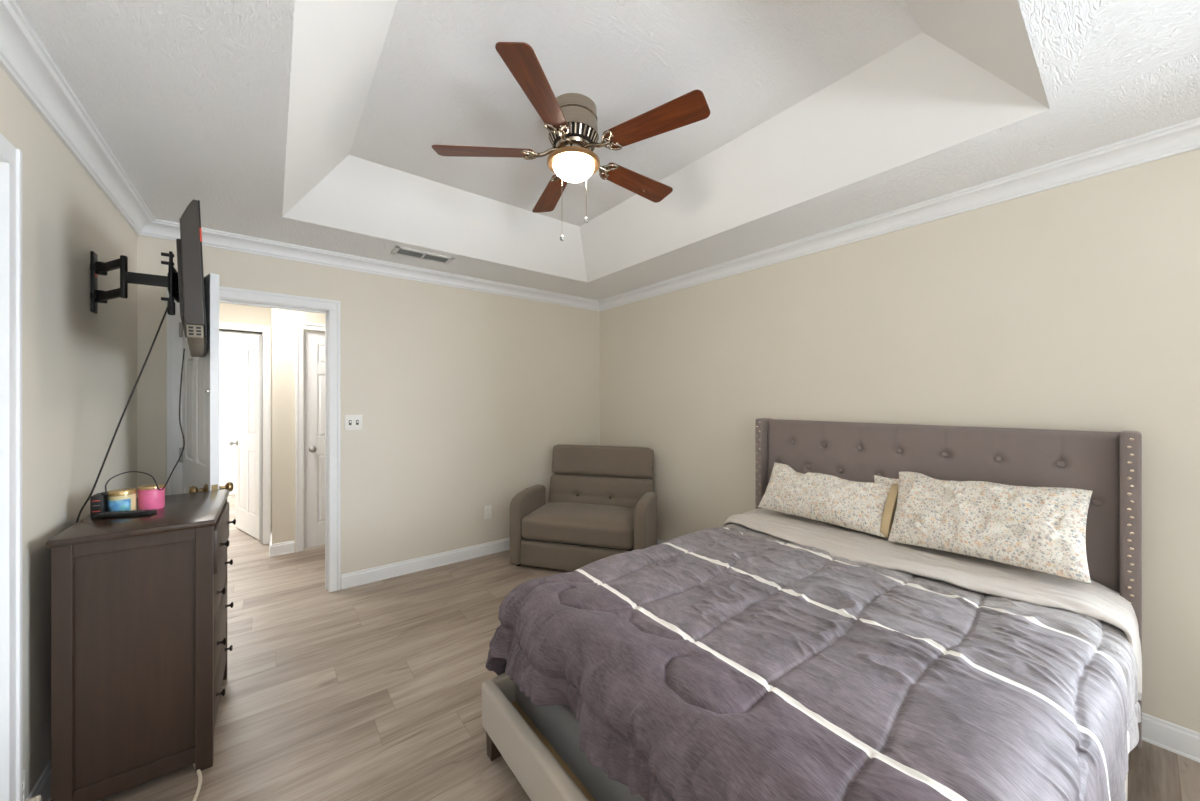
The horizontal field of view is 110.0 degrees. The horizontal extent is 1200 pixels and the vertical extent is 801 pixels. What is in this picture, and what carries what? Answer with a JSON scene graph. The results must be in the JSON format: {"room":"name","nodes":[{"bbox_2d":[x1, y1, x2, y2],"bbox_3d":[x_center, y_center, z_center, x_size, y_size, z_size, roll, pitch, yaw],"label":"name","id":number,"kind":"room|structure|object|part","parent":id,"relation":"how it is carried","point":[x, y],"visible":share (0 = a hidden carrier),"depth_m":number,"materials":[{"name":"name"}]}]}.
{"room":"bedroom","nodes":[
{"label":"bedroom","id":0,"kind":"room"},
{"bbox_2d":[0,66,136,799],"bbox_3d":[-0.652,0.163,-0.265,0.115,2.440,6.815,0,0,-38],"label":"wall","id":1,"kind":"structure","parent":0,"point":[79,365],"depth_m":1.56,"materials":[{"name":"beige paint"}]},
{"bbox_2d":[0,133,21,800],"bbox_3d":[-1.486,0.315,0.915,0.024,2.137,0.896,0,0,-38],"label":"door frame","id":2,"kind":"structure","parent":1,"relation":"attached to","point":[10,157],"depth_m":1.23,"materials":[{"name":"white paint"}]},
{"bbox_2d":[22,770,24,800],"bbox_3d":[-1.796,1.223,1.300,0.009,0.116,0.072,0,0,-38],"label":"wall outlet","id":3,"kind":"object","parent":1,"relation":"attached to","point":[23,771],"visible":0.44,"depth_m":1.32,"materials":[{"name":"white plastic"}]},
{"bbox_2d":[25,760,50,800],"bbox_3d":[-2.232,1.330,1.864,0.018,0.106,1.514,0,0,-38],"label":"baseboard","id":4,"kind":"structure","parent":1,"relation":"attached to","point":[42,787],"depth_m":1.43,"materials":[{"name":"white paint"}]},
{"bbox_2d":[0,0,154,234],"bbox_3d":[-0.609,-1.013,-0.159,0.084,0.088,6.700,0,0,-38],"label":"crown molding","id":5,"kind":"structure","parent":1,"relation":"attached to","point":[23,57],"depth_m":1.46,"materials":[{"name":"white paint"}]},
{"bbox_2d":[90,251,178,313],"bbox_3d":[-2.019,-0.517,1.834,0.442,0.264,0.174,0,0,0],"label":"mount","id":6,"kind":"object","parent":1,"relation":"attached to","point":[97,268],"depth_m":1.79,"materials":[{"name":"black metal"}]},
{"bbox_3d":[-2.221,-0.517,1.844,0.010,0.264,0.056,0,0,-38],"label":"wall plate","id":7,"kind":"part","parent":6,"relation":"part of","materials":[{"name":"black metal"}]},
{"bbox_3d":[-1.866,-0.512,1.841,0.010,0.130,0.200,0,0,-38],"label":"mounting plate","id":8,"kind":"part","parent":6,"relation":"part of","materials":[{"name":"black metal"}]},
{"bbox_2d":[176,200,206,356],"bbox_3d":[-1.818,-0.484,1.875,0.084,0.509,0.941,0,0,-44],"label":"television","id":9,"kind":"object","parent":6,"relation":"attached to","point":[189,245],"visible":0.98,"depth_m":1.54,"materials":[{"name":"plastic"}]},
{"bbox_2d":[76,301,174,522],"bbox_3d":[-1.904,0.182,1.690,0.274,1.202,0.036,0,0,-38],"label":"power cable","id":10,"kind":"object","parent":9,"relation":"hanging from","point":[170,309],"visible":0.82,"depth_m":1.69,"materials":[{"name":"black rubber"}]},
{"bbox_2d":[105,348,184,491],"bbox_3d":[-1.710,0.088,1.646,0.376,0.563,0.129,0,0,10],"label":"cable","id":11,"kind":"object","parent":9,"relation":"hanging from","point":[184,348],"visible":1,"depth_m":1.65,"materials":[{"name":"black plastic"}]},
{"bbox_2d":[219,332,258,494],"bbox_3d":[-4.932,0.163,4.782,3.315,2.440,3.020,0,0,-38],"label":"wall","id":12,"kind":"structure","parent":0,"point":[227,341],"depth_m":6.15,"materials":[{"name":"white paint"}]},
{"bbox_2d":[219,302,271,531],"bbox_3d":[-4.249,0.163,3.327,2.600,2.440,0.115,0,0,-38],"label":"wall","id":13,"kind":"structure","parent":0,"point":[232,313],"depth_m":3.98,"materials":[{"name":"beige paint"}]},
{"bbox_2d":[229,335,259,539],"bbox_3d":[-3.643,0.366,4.357,0.766,2.010,0.170,0,0,35],"label":"door","id":14,"kind":"structure","parent":13,"relation":"in","point":[247,442],"depth_m":4.29,"materials":[{"name":"white paint"}]},
{"bbox_3d":[-3.924,0.456,4.494,0.060,0.060,0.067,0,0,36],"label":"knob","id":15,"kind":"part","parent":14,"relation":"part of","materials":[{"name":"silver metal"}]},
{"bbox_2d":[219,322,270,544],"bbox_3d":[-3.576,0.332,3.838,0.896,2.103,0.139,0,0,-38],"label":"door frame","id":16,"kind":"structure","parent":13,"relation":"attached to","point":[265,336],"depth_m":4.04,"materials":[{"name":"white paint"}]},
{"bbox_2d":[272,308,324,551],"bbox_3d":[-1.907,0.163,4.877,3.000,2.440,0.555,0,0,-38],"label":"wall","id":17,"kind":"structure","parent":0,"point":[283,320],"depth_m":3.79,"materials":[{"name":"beige paint"}]},
{"bbox_2d":[269,532,271,555],"bbox_3d":[-3.055,1.330,3.896,0.018,0.106,0.458,0,0,-38],"label":"baseboard","id":18,"kind":"structure","parent":17,"relation":"attached to","point":[270,543],"depth_m":3.88,"materials":[{"name":"white paint"}]},
{"bbox_2d":[269,541,293,556],"bbox_3d":[-2.856,1.330,3.772,0.180,0.106,0.018,0,0,-38],"label":"baseboard","id":19,"kind":"structure","parent":17,"relation":"attached to","point":[282,548],"depth_m":3.77,"materials":[{"name":"white paint"}]},
{"bbox_2d":[295,322,324,551],"bbox_3d":[-2.429,0.335,4.102,0.882,2.097,0.024,0,0,-38],"label":"door frame","id":20,"kind":"structure","parent":17,"relation":"attached to","point":[299,327],"depth_m":3.84,"materials":[{"name":"white paint"}]},
{"bbox_2d":[304,331,324,547],"bbox_3d":[-2.465,0.363,4.147,0.750,2.015,0.170,0,0,-38],"label":"door","id":21,"kind":"structure","parent":17,"relation":"in","point":[314,342],"depth_m":3.95,"materials":[{"name":"white paint"}]},
{"bbox_3d":[-2.677,0.456,3.915,0.060,0.060,0.067,0,0,-38],"label":"knob","id":22,"kind":"part","parent":21,"relation":"part of","materials":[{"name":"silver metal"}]},
{"bbox_2d":[137,235,599,588],"bbox_3d":[-2.094,0.163,3.005,5.830,2.440,0.115,0,0,-38],"label":"wall","id":23,"kind":"structure","parent":0,"point":[464,398],"depth_m":3.46,"materials":[{"name":"beige paint"}]},
{"bbox_2d":[179,273,233,493],"bbox_3d":[-2.239,0.365,2.346,0.751,2.012,0.170,0,0,37],"label":"door","id":24,"kind":"structure","parent":23,"relation":"in","point":[199,459],"depth_m":2.20,"materials":[{"name":"white paint"}]},
{"bbox_3d":[-2.031,0.456,2.122,0.060,0.060,0.067,0,0,37],"label":"knob","id":25,"kind":"part","parent":24,"relation":"part of","materials":[{"name":"gold metal"}]},
{"bbox_3d":[-1.944,0.456,2.121,0.010,0.060,0.024,0,0,37],"label":"latch plate","id":26,"kind":"part","parent":24,"relation":"part of","materials":[{"name":"gold metal"}]},
{"bbox_3d":[-1.968,0.456,2.204,0.060,0.060,0.067,0,0,37],"label":"knob","id":27,"kind":"part","parent":24,"relation":"part of","materials":[{"name":"gold metal"}]},
{"bbox_2d":[167,286,339,591],"bbox_3d":[-2.285,0.330,2.841,0.891,2.107,0.139,0,0,-38],"label":"door frame","id":28,"kind":"structure","parent":23,"relation":"attached to","point":[330,308],"depth_m":3.02,"materials":[{"name":"white paint"}]},
{"bbox_2d":[345,415,361,429],"bbox_3d":[-1.832,0.164,3.126,0.114,0.114,0.018,0,0,-38],"label":"light switch","id":29,"kind":"object","parent":23,"relation":"attached to","point":[352,422],"visible":1,"depth_m":3.13,"materials":[{"name":"white plastic"}]},
{"bbox_2d":[140,219,599,310],"bbox_3d":[-1.328,-1.013,3.478,3.430,0.088,0.084,0,0,-38],"label":"crown molding","id":30,"kind":"structure","parent":23,"relation":"attached to","point":[162,229],"depth_m":3.10,"materials":[{"name":"white paint"}]},
{"bbox_2d":[341,538,509,589],"bbox_3d":[-0.946,1.330,3.818,2.410,0.106,0.018,0,0,-38],"label":"baseboard","id":31,"kind":"structure","parent":23,"relation":"attached to","point":[361,577],"depth_m":3.41,"materials":[{"name":"white paint"}]},
{"bbox_2d":[484,505,491,518],"bbox_3d":[-1.004,1.005,3.778,0.072,0.116,0.009,0,0,-38],"label":"wall outlet","id":32,"kind":"object","parent":23,"relation":"attached to","point":[487,509],"visible":1,"depth_m":3.77,"materials":[{"name":"white plastic"}]},
{"bbox_2d":[14,0,1199,300],"bbox_3d":[0.727,-1.235,0.849,3.660,0.356,6.872,0,0,-38],"label":"ceiling","id":33,"kind":"structure","parent":0,"point":[316,124],"depth_m":1.73,"materials":[{"name":"white paint"}]},
{"bbox_2d":[391,246,454,264],"bbox_3d":[-1.286,-1.052,3.056,0.400,0.009,0.170,0,0,-38],"label":"ceiling vent","id":34,"kind":"object","parent":33,"relation":"in","point":[402,251],"visible":1,"depth_m":3.04,"materials":[{"name":"white metal"}]},
{"bbox_2d":[432,42,709,240],"bbox_3d":[-0.091,-1.053,2.003,1.191,0.628,1.243,0,0,-38],"label":"ceiling fan","id":35,"kind":"object","parent":33,"relation":"hanging from","point":[570,119],"visible":1,"depth_m":1.87,"materials":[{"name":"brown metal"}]},
{"bbox_3d":[-0.536,-1.155,1.952,0.455,0.006,0.136,0,13,-3],"label":"blade","id":36,"kind":"part","parent":35,"relation":"part of","materials":[{"name":"brown wood"}]},
{"bbox_3d":[-0.230,-1.155,1.576,0.136,0.006,0.455,13,3,15],"label":"blade","id":37,"kind":"part","parent":35,"relation":"part of","materials":[{"name":"brown wood"}]},
{"bbox_3d":[-0.272,-1.155,2.359,0.136,0.006,0.455,-14,5,-20],"label":"blade","id":38,"kind":"part","parent":35,"relation":"part of","materials":[{"name":"brown wood"}]},
{"bbox_2d":[549,122,597,150],"bbox_3d":[-0.124,-1.214,1.974,0.233,0.040,0.233,0,0,-38],"label":"motor housing","id":39,"kind":"object","parent":35,"relation":"attached to","point":[581,134],"depth_m":1.91,"materials":[{"name":"silver metal"}]},
{"bbox_3d":[-0.124,-1.076,1.974,0.194,0.070,0.194,0,0,-38],"label":"glass globe","id":40,"kind":"part","parent":35,"relation":"part of","materials":[{"name":"beige glass"}]},
{"bbox_3d":[-0.064,-0.982,1.964,0.002,0.270,0.002,0,0,-38],"label":"pull chain","id":41,"kind":"part","parent":35,"relation":"part of","materials":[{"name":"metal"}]},
{"bbox_3d":[0.196,-1.155,2.235,0.455,0.006,0.136,0,-13,-39],"label":"blade","id":42,"kind":"part","parent":35,"relation":"part of","materials":[{"name":"brown wood"}]},
{"bbox_3d":[0.223,-1.155,1.750,0.455,0.006,0.136,0,-13,33],"label":"blade","id":43,"kind":"part","parent":35,"relation":"part of","materials":[{"name":"brown wood"}]},
{"bbox_2d":[98,494,1199,800],"bbox_3d":[-1.377,1.408,2.087,5.600,0.050,11.415,0,0,-38],"label":"floor","id":44,"kind":"structure","parent":0,"point":[372,691],"depth_m":1.98,"materials":[{"name":"beige wood"}]},
{"bbox_2d":[26,763,201,800],"bbox_3d":[-1.514,1.316,1.330,0.411,0.136,0.394,0,0,40],"label":"extension cord","id":45,"kind":"object","parent":44,"relation":"on","point":[36,798],"visible":0.87,"depth_m":1.48,"materials":[{"name":"white plastic"}]},
{"bbox_3d":[-1.506,1.337,1.336,0.406,0.094,0.380,0,0,38],"label":"cord","id":46,"kind":"part","parent":45,"relation":"part of","materials":[{"name":"white plastic"}]},
{"bbox_2d":[46,489,235,800],"bbox_3d":[-1.808,0.915,1.741,0.431,0.935,0.694,0,0,-38],"label":"dresser","id":47,"kind":"object","parent":44,"relation":"on","point":[139,605],"visible":0.97,"depth_m":1.48,"materials":[{"name":"brown wood"}]},
{"bbox_3d":[-1.760,0.927,1.379,0.045,0.911,0.040,0,0,-38],"label":"post","id":48,"kind":"part","parent":47,"relation":"part of","materials":[{"name":"brown wood"}]},
{"bbox_2d":[90,492,107,517],"bbox_3d":[-1.937,0.400,1.633,0.044,0.096,0.085,0,0,-38],"label":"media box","id":49,"kind":"object","parent":47,"relation":"on","point":[98,502],"visible":0.88,"depth_m":1.60,"materials":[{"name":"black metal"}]},
{"bbox_2d":[107,488,136,511],"bbox_3d":[-1.905,0.402,1.674,0.078,0.092,0.078,0,0,-38],"label":"candle","id":50,"kind":"object","parent":47,"relation":"on","point":[124,499],"visible":0.84,"depth_m":1.65,"materials":[{"name":"glass"}]},
{"bbox_3d":[-1.905,0.365,1.674,0.078,0.018,0.078,0,0,-38],"label":"lid","id":51,"kind":"part","parent":50,"relation":"part of","materials":[{"name":"gold metal"}]},
{"bbox_2d":[94,509,156,518],"bbox_3d":[-1.837,0.439,1.629,0.170,0.018,0.042,0,0,-16],"label":"remote control","id":52,"kind":"object","parent":47,"relation":"on","point":[113,514],"visible":1,"depth_m":1.62,"materials":[{"name":"black plastic"}]},
{"bbox_3d":[-1.625,0.495,1.478,0.299,0.046,0.018,0,0,-38],"label":"rail","id":53,"kind":"part","parent":47,"relation":"part of","materials":[{"name":"brown wood"}]},
{"bbox_3d":[-1.625,1.318,1.478,0.299,0.060,0.018,0,0,-38],"label":"rail","id":54,"kind":"part","parent":47,"relation":"part of","materials":[{"name":"brown wood"}]},
{"bbox_3d":[-1.629,0.892,1.483,0.299,0.841,0.012,0,0,-38],"label":"panel","id":55,"kind":"part","parent":47,"relation":"part of","materials":[{"name":"brown wood"}]},
{"bbox_2d":[137,484,164,509],"bbox_3d":[-1.855,0.400,1.738,0.080,0.096,0.080,0,0,-38],"label":"candle","id":56,"kind":"object","parent":47,"relation":"on","point":[150,497],"visible":0.88,"depth_m":1.71,"materials":[{"name":"pink wax"}]},
{"bbox_3d":[-1.855,0.362,1.738,0.078,0.019,0.078,0,0,-38],"label":"lid","id":57,"kind":"part","parent":56,"relation":"part of","materials":[{"name":"gold metal"}]},
{"bbox_3d":[-1.494,0.927,1.587,0.048,0.911,0.040,0,0,-38],"label":"post","id":58,"kind":"part","parent":47,"relation":"part of","materials":[{"name":"brown wood"}]},
{"bbox_3d":[-1.808,0.779,1.741,0.353,0.200,0.584,0,0,-38],"label":"drawer","id":59,"kind":"part","parent":47,"relation":"part of","materials":[{"name":"brown wood"}]},
{"bbox_3d":[-1.809,1.193,1.740,0.352,0.200,0.584,0,0,-38],"label":"drawer","id":60,"kind":"part","parent":47,"relation":"part of","materials":[{"name":"brown wood"}]},
{"bbox_3d":[-1.808,0.986,1.741,0.355,0.200,0.584,0,0,-38],"label":"drawer","id":61,"kind":"part","parent":47,"relation":"part of","materials":[{"name":"brown wood"}]},
{"bbox_3d":[-1.544,0.779,1.712,0.029,0.028,0.028,0,0,-38],"label":"drawer knob","id":62,"kind":"part","parent":47,"relation":"part of","materials":[{"name":"brown metal"}]},
{"bbox_3d":[-1.545,1.193,1.712,0.029,0.028,0.028,0,0,-38],"label":"drawer knob","id":63,"kind":"part","parent":47,"relation":"part of","materials":[{"name":"brown metal"}]},
{"bbox_3d":[-1.804,0.587,1.744,0.364,0.170,0.584,0,0,-38],"label":"drawer","id":64,"kind":"part","parent":47,"relation":"part of","materials":[{"name":"brown wood"}]},
{"bbox_3d":[-1.542,0.986,1.714,0.029,0.028,0.028,0,0,-38],"label":"drawer knob","id":65,"kind":"part","parent":47,"relation":"part of","materials":[{"name":"brown metal"}]},
{"bbox_3d":[-1.881,0.927,2.083,0.048,0.911,0.040,0,0,-38],"label":"post","id":66,"kind":"part","parent":47,"relation":"part of","materials":[{"name":"brown wood"}]},
{"bbox_3d":[-1.535,0.587,1.719,0.029,0.028,0.028,0,0,-38],"label":"drawer knob","id":67,"kind":"part","parent":47,"relation":"part of","materials":[{"name":"brown metal"}]},
{"bbox_2d":[510,444,656,570],"bbox_3d":[-0.101,0.902,3.663,1.150,0.963,0.757,0,0,17],"label":"recliner","id":68,"kind":"object","parent":44,"relation":"on","point":[602,503],"visible":0.96,"depth_m":3.50,"materials":[{"name":"brown fabric"}]},
{"bbox_3d":[-0.632,1.073,3.730,0.095,0.580,0.550,0,0,17],"label":"armrest","id":69,"kind":"part","parent":68,"relation":"part of","materials":[{"name":"brown fabric"}]},
{"bbox_3d":[-0.199,1.258,3.344,0.954,0.206,0.072,0,0,17],"label":"footrest panel","id":70,"kind":"part","parent":68,"relation":"part of","materials":[{"name":"brown fabric"}]},
{"bbox_3d":[-0.114,1.203,3.622,0.980,0.240,0.550,0,0,17],"label":"seat","id":71,"kind":"part","parent":68,"relation":"part of","materials":[{"name":"fabric"}]},
{"bbox_2d":[522,502,634,549],"bbox_3d":[-0.126,1.036,3.583,0.954,0.225,0.591,0,0,17],"label":"seat cushion","id":72,"kind":"object","parent":68,"relation":"on","point":[571,525],"depth_m":3.36,"materials":[{"name":"brown fabric"}]},
{"bbox_2d":[548,474,652,508],"bbox_3d":[-0.008,0.876,3.837,0.975,0.356,0.183,0,0,17],"label":"lumbar cushion","id":73,"kind":"object","parent":68,"relation":"on","point":[623,491],"depth_m":3.78,"materials":[{"name":"brown fabric"}]},
{"bbox_2d":[552,444,653,478],"bbox_3d":[0.013,0.563,3.907,0.967,0.286,0.173,0,0,17],"label":"cushion","id":74,"kind":"object","parent":68,"relation":"on","point":[568,461],"depth_m":3.84,"materials":[{"name":"brown fabric"}]},
{"bbox_3d":[0.020,0.771,3.928,0.955,0.647,0.178,0,0,17],"label":"backrest","id":75,"kind":"part","parent":68,"relation":"part of","materials":[{"name":"brown fabric"}]},
{"bbox_3d":[0.376,1.073,3.419,0.095,0.580,0.550,0,0,17],"label":"armrest","id":76,"kind":"part","parent":68,"relation":"part of","materials":[{"name":"brown fabric"}]},
{"bbox_2d":[482,418,1141,800],"bbox_3d":[0.855,0.754,1.699,2.140,1.258,1.645,0,0,-38],"label":"bed","id":77,"kind":"object","parent":44,"relation":"on","point":[1107,464],"visible":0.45,"depth_m":1.84,"materials":[{"name":"beige fabric"}]},
{"bbox_3d":[-0.408,1.323,1.642,0.058,0.120,0.056,0,0,-38],"label":"leg","id":78,"kind":"part","parent":77,"relation":"part of","materials":[{"name":"brown wood"}]},
{"bbox_3d":[0.379,1.198,2.304,2.035,0.170,0.035,0,0,-38],"label":"rail","id":79,"kind":"part","parent":77,"relation":"part of","materials":[{"name":"beige fabric"}]},
{"bbox_3d":[0.033,1.198,1.054,0.050,0.174,1.580,0,0,-38],"label":"footboard","id":80,"kind":"part","parent":77,"relation":"part of","materials":[{"name":"beige fabric"}]},
{"bbox_2d":[516,685,644,800],"bbox_3d":[0.876,1.133,1.713,1.940,0.190,1.500,0,0,-38],"label":"box spring","id":81,"kind":"object","parent":77,"relation":"on","point":[558,724],"visible":0.11,"depth_m":1.38,"materials":[{"name":"grey fabric"}]},
{"bbox_3d":[0.878,0.923,1.727,1.910,0.230,1.470,0,0,-38],"label":"mattress","id":82,"kind":"object","parent":81,"relation":"on","visible":0},
{"bbox_2d":[486,508,1141,800],"bbox_3d":[0.768,0.974,1.715,2.011,0.508,1.778,0,0,-38],"label":"comforter","id":83,"kind":"object","parent":82,"relation":"on","point":[763,654],"visible":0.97,"depth_m":1.23,"materials":[{"name":"grey fabric"}]},
{"bbox_2d":[758,463,898,537],"bbox_3d":[1.317,0.562,2.481,0.273,0.298,0.728,0,0,-39],"label":"pillow","id":84,"kind":"object","parent":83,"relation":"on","point":[867,507],"visible":1,"depth_m":2.35,"materials":[{"name":"fabric"}]},
{"bbox_2d":[874,475,898,484],"bbox_3d":[1.736,0.567,2.118,0.147,0.286,0.665,0,0,-40],"label":"pillow","id":85,"kind":"object","parent":83,"relation":"on","point":[878,479],"visible":0.06,"depth_m":2.34,"materials":[{"name":"fabric"}]},
{"bbox_2d":[887,472,1092,583],"bbox_3d":[1.732,0.538,1.920,0.307,0.349,0.674,0,0,-39],"label":"pillow","id":86,"kind":"object","parent":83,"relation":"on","point":[1042,529],"visible":1,"depth_m":1.80,"materials":[{"name":"fabric"}]},
{"bbox_3d":[1.681,0.742,2.344,0.045,1.222,1.565,0,0,-38],"label":"headboard","id":87,"kind":"part","parent":77,"relation":"part of","materials":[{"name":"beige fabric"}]},
{"bbox_3d":[1.650,0.657,2.320,0.038,1.052,1.555,0,0,-38],"label":"headboard","id":88,"kind":"part","parent":77,"relation":"part of","materials":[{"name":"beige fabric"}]},
{"bbox_3d":[1.330,1.198,1.087,2.035,0.170,0.035,0,0,-38],"label":"rail","id":89,"kind":"part","parent":77,"relation":"part of","materials":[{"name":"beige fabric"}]},
{"bbox_2d":[600,148,1199,732],"bbox_3d":[2.141,0.163,1.917,0.115,2.440,6.815,0,0,-38],"label":"wall","id":90,"kind":"structure","parent":0,"point":[1076,305],"depth_m":2.14,"materials":[{"name":"beige paint"}]},
{"bbox_2d":[598,117,1199,310],"bbox_3d":[2.027,-1.013,1.901,0.084,0.088,6.700,0,0,-38],"label":"crown molding","id":91,"kind":"structure","parent":90,"relation":"attached to","point":[1183,137],"depth_m":2.12,"materials":[{"name":"white paint"}]},
{"bbox_2d":[657,539,1199,762],"bbox_3d":[2.053,1.330,1.921,0.018,0.106,6.700,0,0,-38],"label":"baseboard","id":92,"kind":"structure","parent":90,"relation":"attached to","point":[1180,740],"depth_m":1.66,"materials":[{"name":"white paint"}]}
]}

